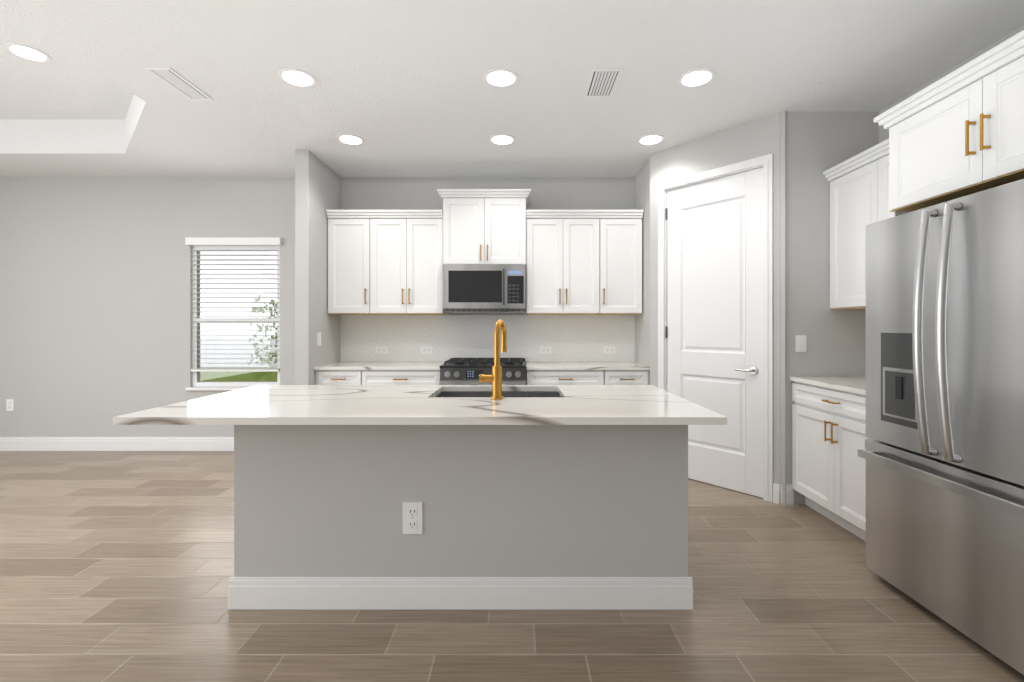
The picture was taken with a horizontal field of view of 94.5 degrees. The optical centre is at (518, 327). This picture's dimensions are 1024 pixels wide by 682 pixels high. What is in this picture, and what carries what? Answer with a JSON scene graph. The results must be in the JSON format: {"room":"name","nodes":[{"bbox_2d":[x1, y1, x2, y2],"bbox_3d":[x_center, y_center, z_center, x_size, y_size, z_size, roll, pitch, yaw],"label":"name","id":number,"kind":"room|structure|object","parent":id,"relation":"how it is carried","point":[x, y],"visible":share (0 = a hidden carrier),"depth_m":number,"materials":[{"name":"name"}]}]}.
{"room":"kitchen","nodes":[
{"label":"kitchen","id":0,"kind":"room"},
{"bbox_2d":[0,177,634,436],"bbox_3d":[-2.745,-0.390,4.925,8.110,3.300,0.150,0,0,0],"label":"wall","id":1,"kind":"structure","parent":0,"point":[95,306],"depth_m":4.85,"materials":[{"name":"grey paint"}]},
{"bbox_2d":[6,399,13,410],"bbox_3d":[-5.200,0.793,4.846,0.075,0.120,0.008,0,0,0],"label":"outlet","id":2,"kind":"object","parent":1,"relation":"attached to","point":[9,404],"visible":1,"depth_m":4.84,"materials":[{"name":"white plastic"}]},
{"bbox_2d":[0,437,233,450],"bbox_3d":[-4.261,1.190,4.842,4.676,0.140,0.016,0,0,0],"label":"baseboard","id":3,"kind":"structure","parent":1,"relation":"attached to","point":[116,443],"depth_m":4.83,"materials":[{"name":"white wood"}]},
{"bbox_2d":[185,246,279,389],"bbox_3d":[-2.900,-0.100,4.880,0.980,1.480,0.120,0,0,0],"label":"window","id":4,"kind":"structure","parent":1,"relation":"in","point":[220,380],"depth_m":4.91,"materials":[{"name":"white"}]},
{"bbox_2d":[185,237,281,371],"bbox_3d":[-2.900,-0.233,4.846,0.960,1.365,0.082,0,0,0],"label":"window blinds","id":5,"kind":"object","parent":4,"relation":"attached to","point":[234,241],"visible":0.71,"depth_m":4.84,"materials":[{"name":"white plastic"}]},
{"bbox_2d":[326,213,377,314],"bbox_3d":[-1.581,-0.599,4.673,0.462,0.928,0.350,0,0,0],"label":"upper cabinet","id":6,"kind":"object","parent":1,"relation":"attached to","point":[352,237],"depth_m":4.50,"materials":[{"name":"white wood"}]},
{"bbox_2d":[378,213,447,314],"bbox_3d":[-1.094,-0.599,4.673,0.756,0.928,0.350,0,0,0],"label":"upper cabinet","id":7,"kind":"object","parent":1,"relation":"attached to","point":[410,267],"depth_m":4.51,"materials":[{"name":"white wood"}]},
{"bbox_2d":[442,193,525,264],"bbox_3d":[-0.321,-0.922,4.658,0.786,0.652,0.380,0,0,0],"label":"upper cabinet","id":8,"kind":"object","parent":1,"relation":"attached to","point":[478,228],"depth_m":4.47,"materials":[{"name":"white wood"}]},
{"bbox_2d":[443,264,525,312],"bbox_3d":[-0.321,-0.371,4.634,0.776,0.442,0.428,0,0,0],"label":"microwave","id":9,"kind":"object","parent":8,"relation":"attached to","point":[484,288],"visible":1,"depth_m":4.42,"materials":[{"name":"silver metal"}]},
{"bbox_2d":[340,315,634,361],"bbox_3d":[-0.315,0.110,4.845,3.008,0.478,0.008,0,0,0],"label":"backsplash","id":10,"kind":"structure","parent":1,"relation":"attached to","point":[567,338],"depth_m":4.84,"materials":[{"name":"white tile"}]},
{"bbox_2d":[376,346,387,353],"bbox_3d":[-1.396,0.230,4.837,0.120,0.075,0.008,0,0,0],"label":"outlet","id":11,"kind":"object","parent":10,"relation":"attached to","point":[379,349],"depth_m":4.83,"materials":[{"name":"white plastic"}]},
{"bbox_2d":[421,346,432,353],"bbox_3d":[-0.937,0.230,4.837,0.120,0.075,0.008,0,0,0],"label":"outlet","id":12,"kind":"object","parent":10,"relation":"attached to","point":[429,349],"depth_m":4.83,"materials":[{"name":"white plastic"}]},
{"bbox_2d":[540,346,551,353],"bbox_3d":[0.282,0.230,4.837,0.120,0.075,0.008,0,0,0],"label":"outlet","id":13,"kind":"object","parent":10,"relation":"attached to","point":[543,349],"depth_m":4.83,"materials":[{"name":"white plastic"}]},
{"bbox_2d":[604,346,614,353],"bbox_3d":[0.930,0.230,4.837,0.120,0.075,0.008,0,0,0],"label":"outlet","id":14,"kind":"object","parent":10,"relation":"attached to","point":[607,349],"depth_m":4.83,"materials":[{"name":"white plastic"}]},
{"bbox_2d":[526,213,609,314],"bbox_3d":[0.454,-0.599,4.673,0.761,0.928,0.350,0,0,0],"label":"upper cabinet","id":15,"kind":"object","parent":1,"relation":"attached to","point":[576,262],"depth_m":4.50,"materials":[{"name":"white wood"}]},
{"bbox_2d":[606,213,642,314],"bbox_3d":[0.946,-0.599,4.673,0.465,0.928,0.350,0,0,0],"label":"upper cabinet","id":16,"kind":"object","parent":1,"relation":"attached to","point":[625,228],"depth_m":4.51,"materials":[{"name":"white wood"}]},
{"bbox_2d":[295,150,339,384],"bbox_3d":[-1.880,-0.140,4.479,0.120,2.800,0.739,0,0,0],"label":"wall","id":17,"kind":"structure","parent":0,"point":[317,188],"depth_m":4.19,"materials":[{"name":"grey paint"}]},
{"bbox_2d":[317,332,320,345],"bbox_3d":[-1.815,0.105,4.320,0.010,0.120,0.075,0,0,0],"label":"light switch","id":18,"kind":"object","parent":17,"relation":"attached to","point":[319,339],"visible":1,"depth_m":4.31,"materials":[{"name":"white plastic"}]},
{"bbox_2d":[0,451,1023,681],"bbox_3d":[-1.315,1.310,1.175,10.970,0.100,7.950,0,0,0],"label":"floor","id":19,"kind":"structure","parent":0,"point":[116,566],"depth_m":2.06,"materials":[{"name":"brown wood"}]},
{"bbox_2d":[316,370,369,384],"bbox_3d":[-1.579,0.819,4.537,0.479,0.882,0.620,0,0,0],"label":"base cabinet","id":20,"kind":"object","parent":19,"relation":"on","point":[323,377],"depth_m":4.23,"materials":[{"name":"white wood"}]},
{"bbox_2d":[370,370,440,384],"bbox_3d":[-1.081,0.819,4.537,0.768,0.882,0.620,0,0,0],"label":"base cabinet","id":21,"kind":"object","parent":19,"relation":"on","point":[377,377],"depth_m":4.23,"materials":[{"name":"white wood"}]},
{"bbox_2d":[314,362,443,369],"bbox_3d":[-1.257,0.364,4.530,1.124,0.028,0.634,0,0,0],"label":"countertop","id":22,"kind":"structure","parent":21,"relation":"on","point":[339,365],"depth_m":4.26,"materials":[{"name":"white stone"}]},
{"bbox_2d":[228,427,692,609],"bbox_3d":[-0.258,0.820,2.511,2.076,0.880,0.793,0,0,0],"label":"kitchen island","id":23,"kind":"object","parent":19,"relation":"on","point":[496,495],"depth_m":2.13,"materials":[{"name":"grey paint"}]},
{"bbox_2d":[113,395,726,426],"bbox_3d":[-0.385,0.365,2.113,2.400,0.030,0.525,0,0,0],"label":"island countertop","id":24,"kind":"structure","parent":23,"relation":"on","point":[236,410],"depth_m":2.00,"materials":[{"name":"white stone"}]},
{"bbox_2d":[437,387,560,394],"bbox_3d":[-0.110,0.490,2.598,0.714,0.243,0.469,0,0,0],"label":"sink","id":25,"kind":"object","parent":24,"relation":"in","point":[444,390],"depth_m":2.82,"materials":[{"name":"silver metal"}]},
{"bbox_2d":[440,358,525,384],"bbox_3d":[-0.312,0.781,4.474,0.756,0.957,0.728,0,0,0],"label":"gas range","id":26,"kind":"object","parent":19,"relation":"on","point":[461,371],"visible":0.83,"depth_m":4.17,"materials":[{"name":"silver metal"}]},
{"bbox_2d":[526,370,613,384],"bbox_3d":[0.451,0.819,4.537,0.757,0.882,0.620,0,0,0],"label":"base cabinet","id":27,"kind":"object","parent":19,"relation":"on","point":[537,373],"depth_m":4.23,"materials":[{"name":"white wood"}]},
{"bbox_2d":[526,362,649,369],"bbox_3d":[0.630,0.364,4.530,1.118,0.028,0.634,0,0,0],"label":"countertop","id":28,"kind":"structure","parent":27,"relation":"on","point":[529,365],"depth_m":4.26,"materials":[{"name":"white stone"}]},
{"bbox_2d":[614,370,649,384],"bbox_3d":[0.947,0.819,4.537,0.484,0.882,0.620,0,0,0],"label":"base cabinet","id":29,"kind":"object","parent":19,"relation":"on","point":[621,377],"depth_m":4.23,"materials":[{"name":"white wood"}]},
{"bbox_2d":[790,377,871,540],"bbox_3d":[2.240,0.755,2.924,0.657,1.010,0.908,0,0,0],"label":"base cabinet","id":30,"kind":"object","parent":19,"relation":"on","point":[829,437],"visible":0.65,"depth_m":2.96,"materials":[{"name":"white painted wood"},{"name":"brushed gold"},{"name":"quartz"}]},
{"bbox_2d":[858,179,1023,674],"bbox_3d":[2.108,0.370,1.954,0.864,1.780,0.908,0,0,0],"label":"refrigerator","id":31,"kind":"object","parent":19,"relation":"on","point":[942,454],"visible":1,"depth_m":1.90,"materials":[{"name":"silver metal"}]},
{"bbox_2d":[0,0,1023,176],"bbox_3d":[-2.015,-1.700,1.100,9.470,0.320,7.800,0,0,0],"label":"ceiling","id":32,"kind":"structure","parent":0,"point":[402,88],"depth_m":2.94,"materials":[{"name":"white paint"}]},
{"bbox_2d":[5,43,50,61],"bbox_3d":[-3.280,-1.836,3.170,0.214,0.007,0.214,0,0,0],"label":"recessed light","id":33,"kind":"object","parent":32,"relation":"in","point":[28,52],"visible":1,"depth_m":3.16,"materials":[{"name":"white plastic"}]},
{"bbox_2d":[145,67,213,100],"bbox_3d":[-2.135,-1.536,3.000,0.150,0.010,0.400,0,0,0],"label":"ceiling vent","id":34,"kind":"object","parent":32,"relation":"in","point":[172,78],"visible":1,"depth_m":2.98,"materials":[{"name":"white metal"}]},
{"bbox_2d":[278,68,316,87],"bbox_3d":[-1.360,-1.536,2.920,0.214,0.007,0.214,0,0,0],"label":"recessed light","id":35,"kind":"object","parent":32,"relation":"in","point":[296,77],"visible":1,"depth_m":2.90,"materials":[{"name":"white"}]},
{"bbox_2d":[337,134,363,144],"bbox_3d":[-1.372,-1.536,3.876,0.214,0.007,0.214,0,0,0],"label":"recessed light","id":36,"kind":"object","parent":32,"relation":"in","point":[349,139],"visible":1,"depth_m":3.86,"materials":[{"name":"white"}]},
{"bbox_2d":[484,68,517,87],"bbox_3d":[-0.107,-1.536,2.920,0.214,0.007,0.214,0,0,0],"label":"recessed light","id":37,"kind":"object","parent":32,"relation":"in","point":[500,77],"visible":1,"depth_m":2.90,"materials":[{"name":"white plastic"}]},
{"bbox_2d":[489,134,514,144],"bbox_3d":[-0.131,-1.536,3.876,0.214,0.007,0.214,0,0,0],"label":"recessed light","id":38,"kind":"object","parent":32,"relation":"in","point":[501,139],"visible":1,"depth_m":3.86,"materials":[{"name":"white plastic"}]},
{"bbox_2d":[583,68,623,97],"bbox_3d":[0.527,-1.536,2.987,0.195,0.012,0.355,0,0,0],"label":"ceiling vent","id":39,"kind":"object","parent":32,"relation":"in","point":[602,82],"visible":1,"depth_m":2.96,"materials":[{"name":"white metal"}]},
{"bbox_2d":[637,134,663,144],"bbox_3d":[1.084,-1.536,3.876,0.214,0.007,0.214,0,0,0],"label":"recessed light","id":40,"kind":"object","parent":32,"relation":"in","point":[651,139],"visible":1,"depth_m":3.86,"materials":[{"name":"white"}]},
{"bbox_2d":[678,68,714,87],"bbox_3d":[1.098,-1.536,2.920,0.214,0.007,0.214,0,0,0],"label":"recessed light","id":41,"kind":"object","parent":32,"relation":"in","point":[697,77],"visible":1,"depth_m":2.90,"materials":[{"name":"white plastic"}]},
{"bbox_2d":[635,158,649,365],"bbox_3d":[1.250,-0.140,4.519,0.120,2.800,0.659,0,0,0],"label":"wall","id":42,"kind":"structure","parent":0,"point":[642,320],"depth_m":4.47,"materials":[{"name":"grey paint"}]},
{"bbox_2d":[650,110,786,504],"bbox_3d":[1.576,-0.140,3.824,0.120,2.800,1.118,0,0,-40],"label":"wall","id":43,"kind":"structure","parent":0,"point":[747,141],"depth_m":3.49,"materials":[{"name":"grey paint"}]},
{"bbox_2d":[658,154,772,501],"bbox_3d":[1.561,0.003,3.803,0.165,2.514,0.948,0,0,-40],"label":"pantry door","id":44,"kind":"structure","parent":43,"relation":"in","point":[701,273],"depth_m":3.72,"materials":[{"name":"white wood"}]},
{"bbox_2d":[779,112,878,503],"bbox_3d":[2.292,-0.140,3.440,0.855,2.800,0.120,0,0,0],"label":"wall","id":45,"kind":"structure","parent":0,"point":[819,144],"depth_m":3.38,"materials":[{"name":"grey paint"}]},
{"bbox_2d":[796,335,805,351],"bbox_3d":[2.015,0.114,3.374,0.075,0.120,0.010,0,0,0],"label":"light switch","id":46,"kind":"object","parent":45,"relation":"attached to","point":[800,343],"visible":1,"depth_m":3.37,"materials":[{"name":"white plastic"}]},
{"bbox_2d":[879,25,1023,142],"bbox_3d":[2.645,-0.140,0.289,0.150,2.800,6.179,0,0,0],"label":"wall","id":47,"kind":"structure","parent":0,"point":[883,134],"depth_m":2.87,"materials":[{"name":"grey paint"}]},
{"bbox_2d":[827,150,901,308],"bbox_3d":[2.392,-0.599,2.925,0.350,0.928,0.908,0,0,0],"label":"upper cabinet","id":48,"kind":"object","parent":47,"relation":"attached to","point":[856,190],"depth_m":3.15,"materials":[{"name":"white wood"}]},
{"bbox_2d":[883,42,1023,213],"bbox_3d":[2.247,-0.834,1.968,0.640,0.458,0.998,0,0,0],"label":"upper cabinet","id":49,"kind":"object","parent":47,"relation":"attached to","point":[957,133],"depth_m":2.08,"materials":[{"name":"white wood"}]}
]}

